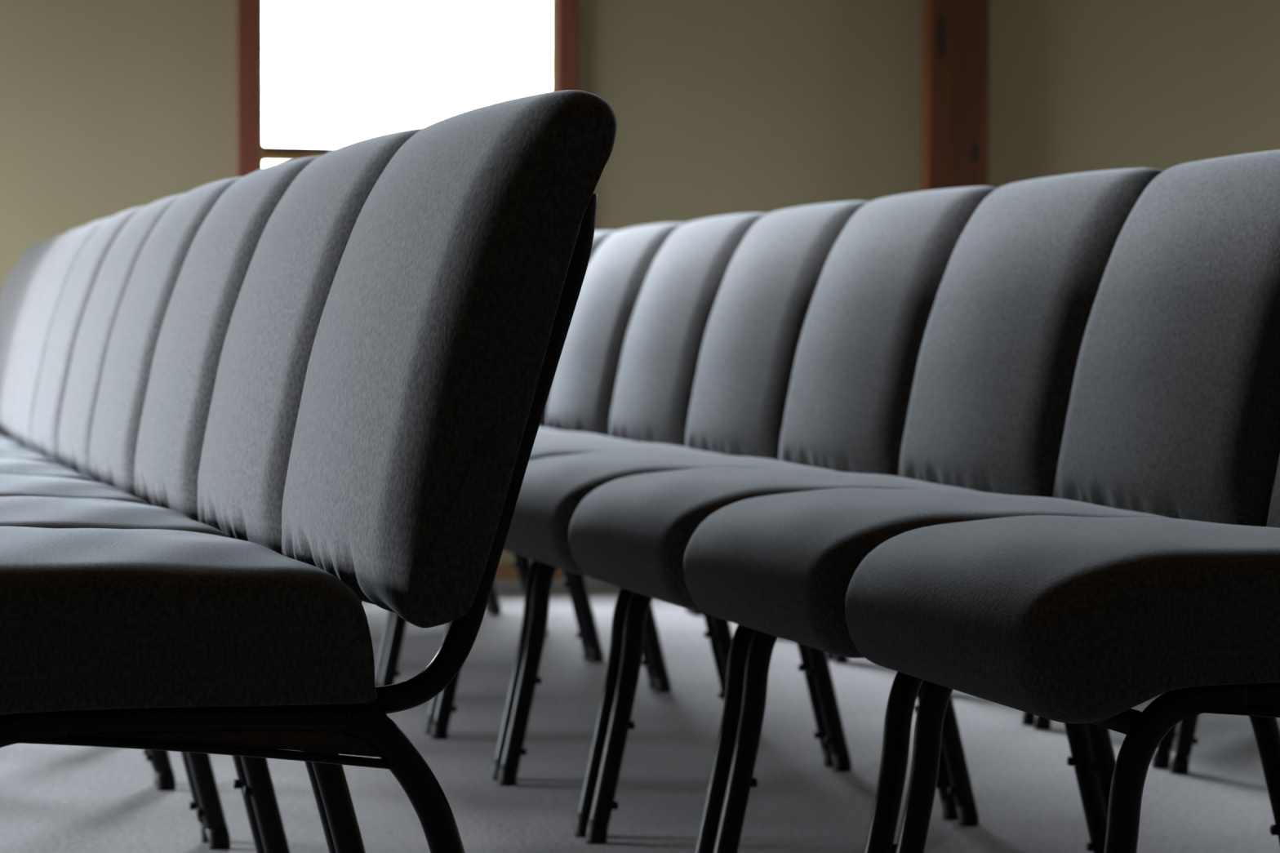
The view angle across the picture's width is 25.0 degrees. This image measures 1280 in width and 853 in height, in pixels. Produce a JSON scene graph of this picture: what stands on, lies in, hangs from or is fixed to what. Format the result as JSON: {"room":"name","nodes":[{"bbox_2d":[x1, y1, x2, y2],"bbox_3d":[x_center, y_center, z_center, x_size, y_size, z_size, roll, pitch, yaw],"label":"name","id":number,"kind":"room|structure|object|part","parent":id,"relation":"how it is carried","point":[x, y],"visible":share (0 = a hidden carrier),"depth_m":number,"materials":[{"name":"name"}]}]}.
{"room":"house of worship","nodes":[
{"label":"house of worship","id":0,"kind":"room"},
{"bbox_2d":[0,0,1279,562],"bbox_3d":[-0.111,-1.414,8.366,12.200,3.700,0.180,0,2,-17],"label":"wall","id":1,"kind":"structure","parent":0,"point":[108,108],"depth_m":8.41,"materials":[{"name":"paint"}]},
{"bbox_2d":[237,0,577,177],"bbox_3d":[-0.670,-1.459,8.180,0.972,2.912,0.192,0,2,-17],"label":"window","id":2,"kind":"structure","parent":1,"relation":"in","point":[557,25],"depth_m":8.06,"materials":[{"name":"brown wood"}]},
{"bbox_3d":[-0.669,-0.757,8.196,0.826,0.020,0.040,0,2,-17],"label":"sash rail","id":3,"kind":"part","parent":2,"relation":"part of","materials":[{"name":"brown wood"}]},
{"bbox_3d":[-0.669,-0.779,8.193,0.826,0.022,0.045,0,2,-17],"label":"meeting rail","id":4,"kind":"part","parent":2,"relation":"part of","materials":[{"name":"wood"}]},
{"bbox_2d":[494,561,592,581],"bbox_3d":[-0.082,0.412,8.338,11.785,0.052,0.014,0,2,-17],"label":"baseboard","id":5,"kind":"structure","parent":1,"relation":"attached to","point":[505,571],"depth_m":8.24,"materials":[{"name":"brown wood"}]},
{"bbox_2d":[921,0,989,191],"bbox_3d":[0.939,-1.417,8.550,0.187,3.700,0.070,0,2,-17],"label":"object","id":6,"kind":"structure","parent":1,"relation":"attached to","point":[956,33],"depth_m":8.53,"materials":[{"name":"brown wood"}]},
{"bbox_2d":[0,578,1279,852],"bbox_3d":[2.344,0.778,0.207,12.200,0.100,17.400,0,2,-17],"label":"floor","id":7,"kind":"structure","parent":0,"point":[54,798],"depth_m":4.66,"materials":[{"name":"grey carpet"}]},
{"bbox_2d":[0,240,48,435],"bbox_3d":[-1.803,-0.001,7.249,0.708,0.940,0.527,0,2,-16],"label":"upholstered chair","id":8,"kind":"object","parent":7,"relation":"on","point":[7,289],"visible":0.09,"depth_m":7.15,"materials":[{"name":"grey fabric"}]},
{"bbox_3d":[-1.569,-0.234,7.307,0.222,0.476,0.527,0,2,-16],"label":"backrest","id":9,"kind":"part","parent":8,"relation":"part of","materials":[{"name":"grey fabric"}]},
{"bbox_2d":[0,234,63,435],"bbox_3d":[-1.657,0.018,6.739,0.708,0.940,0.527,0,2,-16],"label":"upholstered chair","id":10,"kind":"object","parent":7,"relation":"on","point":[11,317],"visible":0.13,"depth_m":6.65,"materials":[{"name":"grey fabric"}]},
{"bbox_2d":[0,226,82,441],"bbox_3d":[-1.515,0.036,6.230,0.708,0.940,0.527,0,2,-16],"label":"upholstered chair","id":11,"kind":"object","parent":7,"relation":"on","point":[35,288],"visible":0.17,"depth_m":6.15,"materials":[{"name":"grey fabric"}]},
{"bbox_2d":[0,217,110,450],"bbox_3d":[-1.372,0.054,5.718,0.708,0.940,0.527,0,2,-16],"label":"upholstered chair","id":12,"kind":"object","parent":7,"relation":"on","point":[51,295],"visible":0.18,"depth_m":5.63,"materials":[{"name":"grey fabric"}]},
{"bbox_2d":[0,205,146,465],"bbox_3d":[-1.224,0.072,5.209,0.708,0.940,0.527,0,2,-16],"label":"upholstered chair","id":13,"kind":"object","parent":7,"relation":"on","point":[82,277],"visible":0.16,"depth_m":5.11,"materials":[{"name":"grey fabric"}]},
{"bbox_3d":[-1.333,0.090,5.178,0.483,0.165,0.527,0,2,-16],"label":"seat","id":14,"kind":"part","parent":13,"relation":"part of","materials":[{"name":"grey fabric"}]},
{"bbox_2d":[0,193,185,785],"bbox_3d":[-1.070,0.090,4.701,0.708,0.940,0.527,0,2,-17],"label":"upholstered chair","id":15,"kind":"object","parent":7,"relation":"on","point":[96,326],"visible":0.26,"depth_m":4.62,"materials":[{"name":"grey fabric"}]},
{"bbox_3d":[-1.178,0.108,4.669,0.483,0.165,0.527,0,2,-17],"label":"seat","id":16,"kind":"part","parent":15,"relation":"part of","materials":[{"name":"grey fabric"}]},
{"bbox_3d":[-0.837,-0.143,4.763,0.222,0.476,0.527,0,2,-17],"label":"backrest","id":17,"kind":"part","parent":15,"relation":"part of","materials":[{"name":"grey fabric"}]},
{"bbox_2d":[0,176,243,843],"bbox_3d":[-0.919,0.108,4.192,0.708,0.940,0.527,0,2,-17],"label":"upholstered chair","id":18,"kind":"object","parent":7,"relation":"on","point":[147,296],"visible":0.27,"depth_m":4.10,"materials":[{"name":"grey fabric"}]},
{"bbox_3d":[-1.027,0.126,4.160,0.483,0.165,0.527,0,2,-17],"label":"seat","id":19,"kind":"part","parent":18,"relation":"part of","materials":[{"name":"grey fabric"}]},
{"bbox_3d":[-0.810,0.364,4.482,0.173,0.393,0.022,0,2,-17],"label":"leg","id":20,"kind":"part","parent":18,"relation":"part of","materials":[{"name":"black paint"}]},
{"bbox_3d":[-0.686,-0.125,4.256,0.222,0.476,0.527,0,2,-17],"label":"backrest","id":21,"kind":"part","parent":18,"relation":"part of","materials":[{"name":"grey fabric"}]},
{"bbox_3d":[-0.671,0.380,4.031,0.173,0.393,0.022,0,2,-17],"label":"leg","id":22,"kind":"part","parent":18,"relation":"part of","materials":[{"name":"black paint"}]},
{"bbox_2d":[0,155,321,852],"bbox_3d":[-0.759,0.126,3.686,0.708,0.940,0.527,0,2,-18],"label":"upholstered chair","id":23,"kind":"object","parent":7,"relation":"on","point":[201,307],"visible":0.26,"depth_m":3.60,"materials":[{"name":"grey fabric"}]},
{"bbox_3d":[-0.866,0.144,3.652,0.483,0.165,0.527,0,2,-18],"label":"seat","id":24,"kind":"part","parent":23,"relation":"part of","materials":[{"name":"grey fabric"}]},
{"bbox_3d":[-0.652,0.382,3.977,0.173,0.393,0.022,0,2,-18],"label":"leg","id":25,"kind":"part","parent":23,"relation":"part of","materials":[{"name":"black paint"}]},
{"bbox_3d":[-0.527,-0.107,3.751,0.222,0.476,0.527,0,2,-18],"label":"backrest","id":26,"kind":"part","parent":23,"relation":"part of","materials":[{"name":"grey fabric"}]},
{"bbox_3d":[-0.510,0.398,3.527,0.173,0.393,0.022,0,2,-18],"label":"leg","id":27,"kind":"part","parent":23,"relation":"part of","materials":[{"name":"black paint"}]},
{"bbox_2d":[0,128,422,852],"bbox_3d":[-0.594,0.144,3.181,0.708,0.940,0.527,0,2,-18],"label":"upholstered chair","id":28,"kind":"object","parent":7,"relation":"on","point":[277,315],"visible":0.38,"depth_m":3.11,"materials":[{"name":"grey fabric"}]},
{"bbox_3d":[-0.701,0.162,3.146,0.483,0.165,0.527,0,2,-18],"label":"seat","id":29,"kind":"part","parent":28,"relation":"part of","materials":[{"name":"grey fabric"}]},
{"bbox_3d":[-0.490,0.400,3.472,0.173,0.393,0.022,0,2,-18],"label":"leg","id":30,"kind":"part","parent":28,"relation":"part of","materials":[{"name":"black paint"}]},
{"bbox_3d":[-0.363,-0.089,3.248,0.222,0.476,0.527,0,2,-18],"label":"backrest","id":31,"kind":"part","parent":28,"relation":"part of","materials":[{"name":"grey fabric"}]},
{"bbox_3d":[-0.343,0.416,3.024,0.173,0.393,0.022,0,2,-18],"label":"leg","id":32,"kind":"part","parent":28,"relation":"part of","materials":[{"name":"black paint"}]},
{"bbox_2d":[0,89,617,852],"bbox_3d":[-0.429,0.163,2.675,0.708,0.940,0.527,0,2,-19],"label":"upholstered chair","id":33,"kind":"object","parent":7,"relation":"on","point":[447,314],"visible":1,"depth_m":2.50,"materials":[{"name":"grey fabric"}]},
{"bbox_3d":[-0.568,0.433,2.389,0.185,0.401,0.022,0,2,-19],"label":"leg","id":34,"kind":"part","parent":33,"relation":"part of","materials":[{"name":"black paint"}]},
{"bbox_3d":[-0.535,0.180,2.640,0.483,0.165,0.527,0,2,-19],"label":"seat","id":35,"kind":"part","parent":33,"relation":"part of","materials":[{"name":"grey fabric"}]},
{"bbox_3d":[-0.379,0.275,2.443,0.355,0.048,0.008,0,2,-19],"label":"rod","id":36,"kind":"part","parent":33,"relation":"part of","materials":[{"name":"black paint"}]},
{"bbox_3d":[-0.366,0.249,2.450,0.251,0.032,0.022,0,2,-19],"label":"seat rail","id":37,"kind":"part","parent":33,"relation":"part of","materials":[{"name":"black metal"}]},
{"bbox_3d":[-0.327,0.418,2.968,0.173,0.393,0.022,0,2,-19],"label":"leg","id":38,"kind":"part","parent":33,"relation":"part of","materials":[{"name":"black paint"}]},
{"bbox_3d":[-0.176,0.434,2.521,0.173,0.393,0.022,0,2,-19],"label":"leg","id":39,"kind":"part","parent":33,"relation":"part of","materials":[{"name":"black paint"}]},
{"bbox_3d":[-0.198,-0.071,2.745,0.222,0.476,0.527,0,2,-19],"label":"backrest","id":40,"kind":"part","parent":33,"relation":"part of","materials":[{"name":"grey fabric"}]},
{"bbox_3d":[-0.331,0.017,2.703,0.472,0.460,0.446,0,2,-19],"label":"frame","id":41,"kind":"part","parent":33,"relation":"part of","materials":[{"name":"black paint"}]},
{"bbox_2d":[484,603,489,612],"bbox_3d":[-0.689,-0.005,7.479,0.708,0.940,0.527,0,2,-15],"label":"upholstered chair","id":42,"kind":"object","parent":7,"relation":"on","point":[487,610],"visible":0.02,"depth_m":7.32,"materials":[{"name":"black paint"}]},
{"bbox_2d":[488,553,524,614],"bbox_3d":[-0.553,0.013,6.966,0.708,0.940,0.527,0,2,-15],"label":"upholstered chair","id":43,"kind":"object","parent":7,"relation":"on","point":[494,604],"visible":0.02,"depth_m":7.26,"materials":[{"name":"black paint"}]},
{"bbox_3d":[-0.434,0.269,7.252,0.173,0.393,0.022,0,2,-15],"label":"leg","id":44,"kind":"part","parent":43,"relation":"part of","materials":[{"name":"black paint"}]},
{"bbox_3d":[-0.311,0.286,6.796,0.173,0.393,0.022,0,2,-15],"label":"leg","id":45,"kind":"part","parent":43,"relation":"part of","materials":[{"name":"black paint"}]},
{"bbox_2d":[374,222,685,688],"bbox_3d":[-0.280,0.050,5.941,0.708,0.940,0.527,0,2,-15],"label":"upholstered chair","id":46,"kind":"object","parent":7,"relation":"on","point":[581,395],"visible":0.23,"depth_m":5.88,"materials":[{"name":"grey fabric"}]},
{"bbox_3d":[-0.436,0.320,5.663,0.185,0.401,0.022,0,2,-15],"label":"leg","id":47,"kind":"part","parent":46,"relation":"part of","materials":[{"name":"black paint"}]},
{"bbox_3d":[-0.388,0.068,5.912,0.483,0.165,0.527,0,2,-15],"label":"seat","id":48,"kind":"part","parent":46,"relation":"part of","materials":[{"name":"grey fabric"}]},
{"bbox_3d":[-0.162,0.306,6.228,0.173,0.393,0.022,0,2,-15],"label":"leg","id":49,"kind":"part","parent":46,"relation":"part of","materials":[{"name":"black paint"}]},
{"bbox_3d":[-0.045,-0.183,5.998,0.222,0.476,0.527,0,2,-15],"label":"backrest","id":50,"kind":"part","parent":46,"relation":"part of","materials":[{"name":"grey fabric"}]},
{"bbox_3d":[-0.037,0.322,5.773,0.173,0.393,0.022,0,2,-15],"label":"leg","id":51,"kind":"part","parent":46,"relation":"part of","materials":[{"name":"black paint"}]},
{"bbox_2d":[516,230,616,659],"bbox_3d":[-0.419,0.032,6.454,0.708,0.940,0.527,0,2,-15],"label":"upholstered chair","id":52,"kind":"object","parent":7,"relation":"on","point":[599,237],"visible":0.03,"depth_m":6.29,"materials":[{"name":"black paint"}]},
{"bbox_3d":[-0.300,0.288,6.739,0.173,0.393,0.022,0,2,-15],"label":"leg","id":53,"kind":"part","parent":52,"relation":"part of","materials":[{"name":"black paint"}]},
{"bbox_3d":[-0.178,0.304,6.283,0.173,0.393,0.022,0,2,-15],"label":"leg","id":54,"kind":"part","parent":52,"relation":"part of","materials":[{"name":"black paint"}]},
{"bbox_3d":[-0.184,-0.201,6.508,0.222,0.476,0.527,0,2,-15],"label":"backrest","id":55,"kind":"part","parent":52,"relation":"part of","materials":[{"name":"grey fabric"}]},
{"bbox_2d":[377,212,768,734],"bbox_3d":[-0.138,0.068,5.430,0.708,0.940,0.527,0,2,-16],"label":"upholstered chair","id":56,"kind":"object","parent":7,"relation":"on","point":[675,304],"visible":0.33,"depth_m":5.38,"materials":[{"name":"grey fabric"}]},
{"bbox_3d":[-0.420,0.322,5.605,0.185,0.401,0.022,0,2,-16],"label":"leg","id":57,"kind":"part","parent":56,"relation":"part of","materials":[{"name":"black paint"}]},
{"bbox_3d":[-0.293,0.338,5.151,0.185,0.401,0.022,0,2,-16],"label":"leg","id":58,"kind":"part","parent":56,"relation":"part of","materials":[{"name":"black paint"}]},
{"bbox_3d":[-0.246,0.086,5.400,0.483,0.165,0.527,0,2,-16],"label":"seat","id":59,"kind":"part","parent":56,"relation":"part of","materials":[{"name":"grey fabric"}]},
{"bbox_3d":[-0.022,0.324,5.717,0.173,0.393,0.022,0,2,-16],"label":"leg","id":60,"kind":"part","parent":56,"relation":"part of","materials":[{"name":"black paint"}]},
{"bbox_3d":[0.097,-0.165,5.487,0.222,0.476,0.527,0,2,-16],"label":"backrest","id":61,"kind":"part","parent":56,"relation":"part of","materials":[{"name":"grey fabric"}]},
{"bbox_3d":[0.106,0.340,5.263,0.173,0.393,0.022,0,2,-16],"label":"leg","id":62,"kind":"part","parent":56,"relation":"part of","materials":[{"name":"black paint"}]},
{"bbox_2d":[431,200,869,780],"bbox_3d":[0.006,0.086,4.919,0.708,0.940,0.527,0,2,-16],"label":"upholstered chair","id":63,"kind":"object","parent":7,"relation":"on","point":[757,318],"visible":0.31,"depth_m":4.85,"materials":[{"name":"grey fabric"}]},
{"bbox_3d":[-0.278,0.341,5.092,0.185,0.401,0.022,0,2,-16],"label":"leg","id":64,"kind":"part","parent":63,"relation":"part of","materials":[{"name":"black paint"}]},
{"bbox_3d":[-0.147,0.357,4.639,0.185,0.401,0.022,0,2,-16],"label":"leg","id":65,"kind":"part","parent":63,"relation":"part of","materials":[{"name":"black paint"}]},
{"bbox_3d":[-0.103,0.104,4.888,0.483,0.165,0.527,0,2,-16],"label":"seat","id":66,"kind":"part","parent":63,"relation":"part of","materials":[{"name":"grey fabric"}]},
{"bbox_3d":[0.120,0.342,5.207,0.173,0.393,0.022,0,2,-16],"label":"leg","id":67,"kind":"part","parent":63,"relation":"part of","materials":[{"name":"black paint"}]},
{"bbox_3d":[0.240,-0.147,4.978,0.222,0.476,0.527,0,2,-16],"label":"backrest","id":68,"kind":"part","parent":63,"relation":"part of","materials":[{"name":"grey fabric"}]},
{"bbox_3d":[0.250,0.358,4.753,0.173,0.393,0.022,0,2,-16],"label":"leg","id":69,"kind":"part","parent":63,"relation":"part of","materials":[{"name":"black paint"}]},
{"bbox_2d":[691,609,702,615],"bbox_3d":[0.501,0.012,7.107,0.708,0.940,0.527,0,2,-15],"label":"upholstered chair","id":70,"kind":"object","parent":7,"relation":"on","point":[693,612],"visible":0.02,"depth_m":7.26,"materials":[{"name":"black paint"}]},
{"bbox_2d":[497,186,997,837],"bbox_3d":[0.149,0.104,4.409,0.708,0.940,0.527,0,2,-16],"label":"upholstered chair","id":71,"kind":"object","parent":7,"relation":"on","point":[868,314],"visible":0.42,"depth_m":4.32,"materials":[{"name":"grey fabric"}]},
{"bbox_3d":[-0.134,0.359,4.582,0.185,0.401,0.022,0,2,-16],"label":"leg","id":72,"kind":"part","parent":71,"relation":"part of","materials":[{"name":"black paint"}]},
{"bbox_3d":[-0.003,0.375,4.128,0.185,0.401,0.022,0,2,-16],"label":"leg","id":73,"kind":"part","parent":71,"relation":"part of","materials":[{"name":"black paint"}]},
{"bbox_3d":[0.041,0.122,4.378,0.483,0.165,0.527,0,2,-16],"label":"seat","id":74,"kind":"part","parent":71,"relation":"part of","materials":[{"name":"grey fabric"}]},
{"bbox_3d":[0.263,0.360,4.697,0.173,0.393,0.022,0,2,-16],"label":"leg","id":75,"kind":"part","parent":71,"relation":"part of","materials":[{"name":"black paint"}]},
{"bbox_3d":[0.383,-0.129,4.468,0.222,0.476,0.527,0,2,-16],"label":"backrest","id":76,"kind":"part","parent":71,"relation":"part of","materials":[{"name":"grey fabric"}]},
{"bbox_3d":[0.394,0.376,4.243,0.173,0.393,0.022,0,2,-16],"label":"leg","id":77,"kind":"part","parent":71,"relation":"part of","materials":[{"name":"black paint"}]},
{"bbox_2d":[826,652,835,660],"bbox_3d":[0.651,0.030,6.597,0.708,0.940,0.527,0,2,-16],"label":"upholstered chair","id":78,"kind":"object","parent":7,"relation":"on","point":[830,656],"visible":0.02,"depth_m":6.29,"materials":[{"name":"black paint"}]},
{"bbox_2d":[834,655,848,663],"bbox_3d":[0.795,0.049,6.088,0.708,0.940,0.527,0,2,-16],"label":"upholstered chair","id":79,"kind":"object","parent":7,"relation":"on","point":[837,660],"visible":0.02,"depth_m":6.24,"materials":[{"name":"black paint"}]},
{"bbox_2d":[568,167,1163,852],"bbox_3d":[0.298,0.123,3.900,0.708,0.940,0.527,0,2,-16],"label":"upholstered chair","id":80,"kind":"object","parent":7,"relation":"on","point":[1007,323],"visible":0.54,"depth_m":3.81,"materials":[{"name":"grey fabric"}]},
{"bbox_3d":[0.015,0.377,4.072,0.185,0.401,0.022,0,2,-16],"label":"leg","id":81,"kind":"part","parent":80,"relation":"part of","materials":[{"name":"black paint"}]},
{"bbox_3d":[0.147,0.393,3.619,0.185,0.401,0.022,0,2,-16],"label":"leg","id":82,"kind":"part","parent":80,"relation":"part of","materials":[{"name":"black paint"}]},
{"bbox_3d":[0.190,0.140,3.869,0.483,0.165,0.527,0,2,-16],"label":"seat","id":83,"kind":"part","parent":80,"relation":"part of","materials":[{"name":"grey fabric"}]},
{"bbox_3d":[0.412,0.378,4.188,0.173,0.393,0.022,0,2,-16],"label":"leg","id":84,"kind":"part","parent":80,"relation":"part of","materials":[{"name":"black paint"}]},
{"bbox_3d":[0.532,-0.111,3.960,0.222,0.476,0.527,0,2,-16],"label":"backrest","id":85,"kind":"part","parent":80,"relation":"part of","materials":[{"name":"grey fabric"}]},
{"bbox_3d":[0.544,0.394,3.735,0.173,0.393,0.022,0,2,-16],"label":"leg","id":86,"kind":"part","parent":80,"relation":"part of","materials":[{"name":"black paint"}]},
{"bbox_2d":[683,149,1279,852],"bbox_3d":[0.451,0.141,3.392,0.708,0.940,0.527,0,2,-16],"label":"upholstered chair","id":87,"kind":"object","parent":7,"relation":"on","point":[1174,408],"visible":0.58,"depth_m":3.32,"materials":[{"name":"grey fabric"}]},
{"bbox_3d":[0.167,0.395,3.564,0.185,0.401,0.022,0,2,-16],"label":"leg","id":88,"kind":"part","parent":87,"relation":"part of","materials":[{"name":"black paint"}]},
{"bbox_3d":[0.300,0.411,3.111,0.185,0.401,0.022,0,2,-16],"label":"leg","id":89,"kind":"part","parent":87,"relation":"part of","materials":[{"name":"black paint"}]},
{"bbox_3d":[0.343,0.158,3.361,0.483,0.165,0.527,0,2,-16],"label":"seat","id":90,"kind":"part","parent":87,"relation":"part of","materials":[{"name":"grey fabric"}]},
{"bbox_3d":[0.564,0.396,3.681,0.173,0.393,0.022,0,2,-16],"label":"leg","id":91,"kind":"part","parent":87,"relation":"part of","materials":[{"name":"black paint"}]},
{"bbox_3d":[0.685,-0.092,3.453,0.222,0.476,0.527,0,2,-16],"label":"backrest","id":92,"kind":"part","parent":87,"relation":"part of","materials":[{"name":"grey fabric"}]},
{"bbox_3d":[0.697,0.412,3.228,0.173,0.393,0.022,0,2,-16],"label":"leg","id":93,"kind":"part","parent":87,"relation":"part of","materials":[{"name":"black paint"}]},
{"bbox_2d":[1022,711,1035,725],"bbox_3d":[0.943,0.067,5.578,0.708,0.940,0.527,0,2,-16],"label":"upholstered chair","id":94,"kind":"object","parent":7,"relation":"on","point":[1028,719],"visible":0.02,"depth_m":5.27,"materials":[{"name":"black paint"}]},
{"bbox_2d":[844,454,1279,852],"bbox_3d":[0.611,0.159,2.884,0.708,0.940,0.527,0,2,-16],"label":"upholstered chair","id":95,"kind":"object","parent":7,"relation":"on","point":[1070,620],"visible":1,"depth_m":2.60,"materials":[{"name":"grey fabric"}]},
{"bbox_3d":[0.328,0.413,3.056,0.185,0.401,0.022,0,2,-16],"label":"leg","id":96,"kind":"part","parent":95,"relation":"part of","materials":[{"name":"black paint"}]},
{"bbox_3d":[0.503,0.176,2.853,0.483,0.165,0.527,0,2,-16],"label":"seat","id":97,"kind":"part","parent":95,"relation":"part of","materials":[{"name":"grey fabric"}]},
{"bbox_3d":[0.384,0.261,2.822,0.017,0.024,0.460,0,2,-16],"label":"cross rail","id":98,"kind":"part","parent":95,"relation":"part of","materials":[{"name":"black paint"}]},
{"bbox_3d":[0.459,0.429,2.603,0.185,0.401,0.022,0,2,-16],"label":"leg","id":99,"kind":"part","parent":95,"relation":"part of","materials":[{"name":"black paint"}]},
{"bbox_3d":[0.650,0.272,2.649,0.355,0.048,0.008,0,2,-16],"label":"rod","id":100,"kind":"part","parent":95,"relation":"part of","materials":[{"name":"black paint"}]},
{"bbox_3d":[0.663,0.246,2.656,0.251,0.032,0.022,0,2,-16],"label":"seat rail","id":101,"kind":"part","parent":95,"relation":"part of","materials":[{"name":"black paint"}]},
{"bbox_3d":[0.845,-0.074,2.943,0.222,0.476,0.527,0,2,-16],"label":"backrest","id":102,"kind":"part","parent":95,"relation":"part of","materials":[{"name":"grey fabric"}]},
{"bbox_2d":[1034,715,1177,768],"bbox_3d":[1.090,0.085,5.069,0.708,0.940,0.527,0,2,-16],"label":"upholstered chair","id":103,"kind":"object","parent":7,"relation":"on","point":[1162,757],"visible":0.03,"depth_m":4.76,"materials":[{"name":"black paint"}]},
{"bbox_3d":[0.938,0.355,4.788,0.185,0.401,0.022,0,2,-16],"label":"leg","id":104,"kind":"part","parent":103,"relation":"part of","materials":[{"name":"black paint"}]},
{"bbox_2d":[1170,714,1199,773],"bbox_3d":[1.243,0.103,4.561,0.708,0.940,0.527,0,2,-17],"label":"upholstered chair","id":105,"kind":"object","parent":7,"relation":"on","point":[1185,739],"visible":0.05,"depth_m":4.71,"materials":[{"name":"black paint"}]},
{"bbox_3d":[0.958,0.357,4.730,0.185,0.401,0.022,0,2,-17],"label":"leg","id":106,"kind":"part","parent":105,"relation":"part of","materials":[{"name":"black paint"}]}
]}

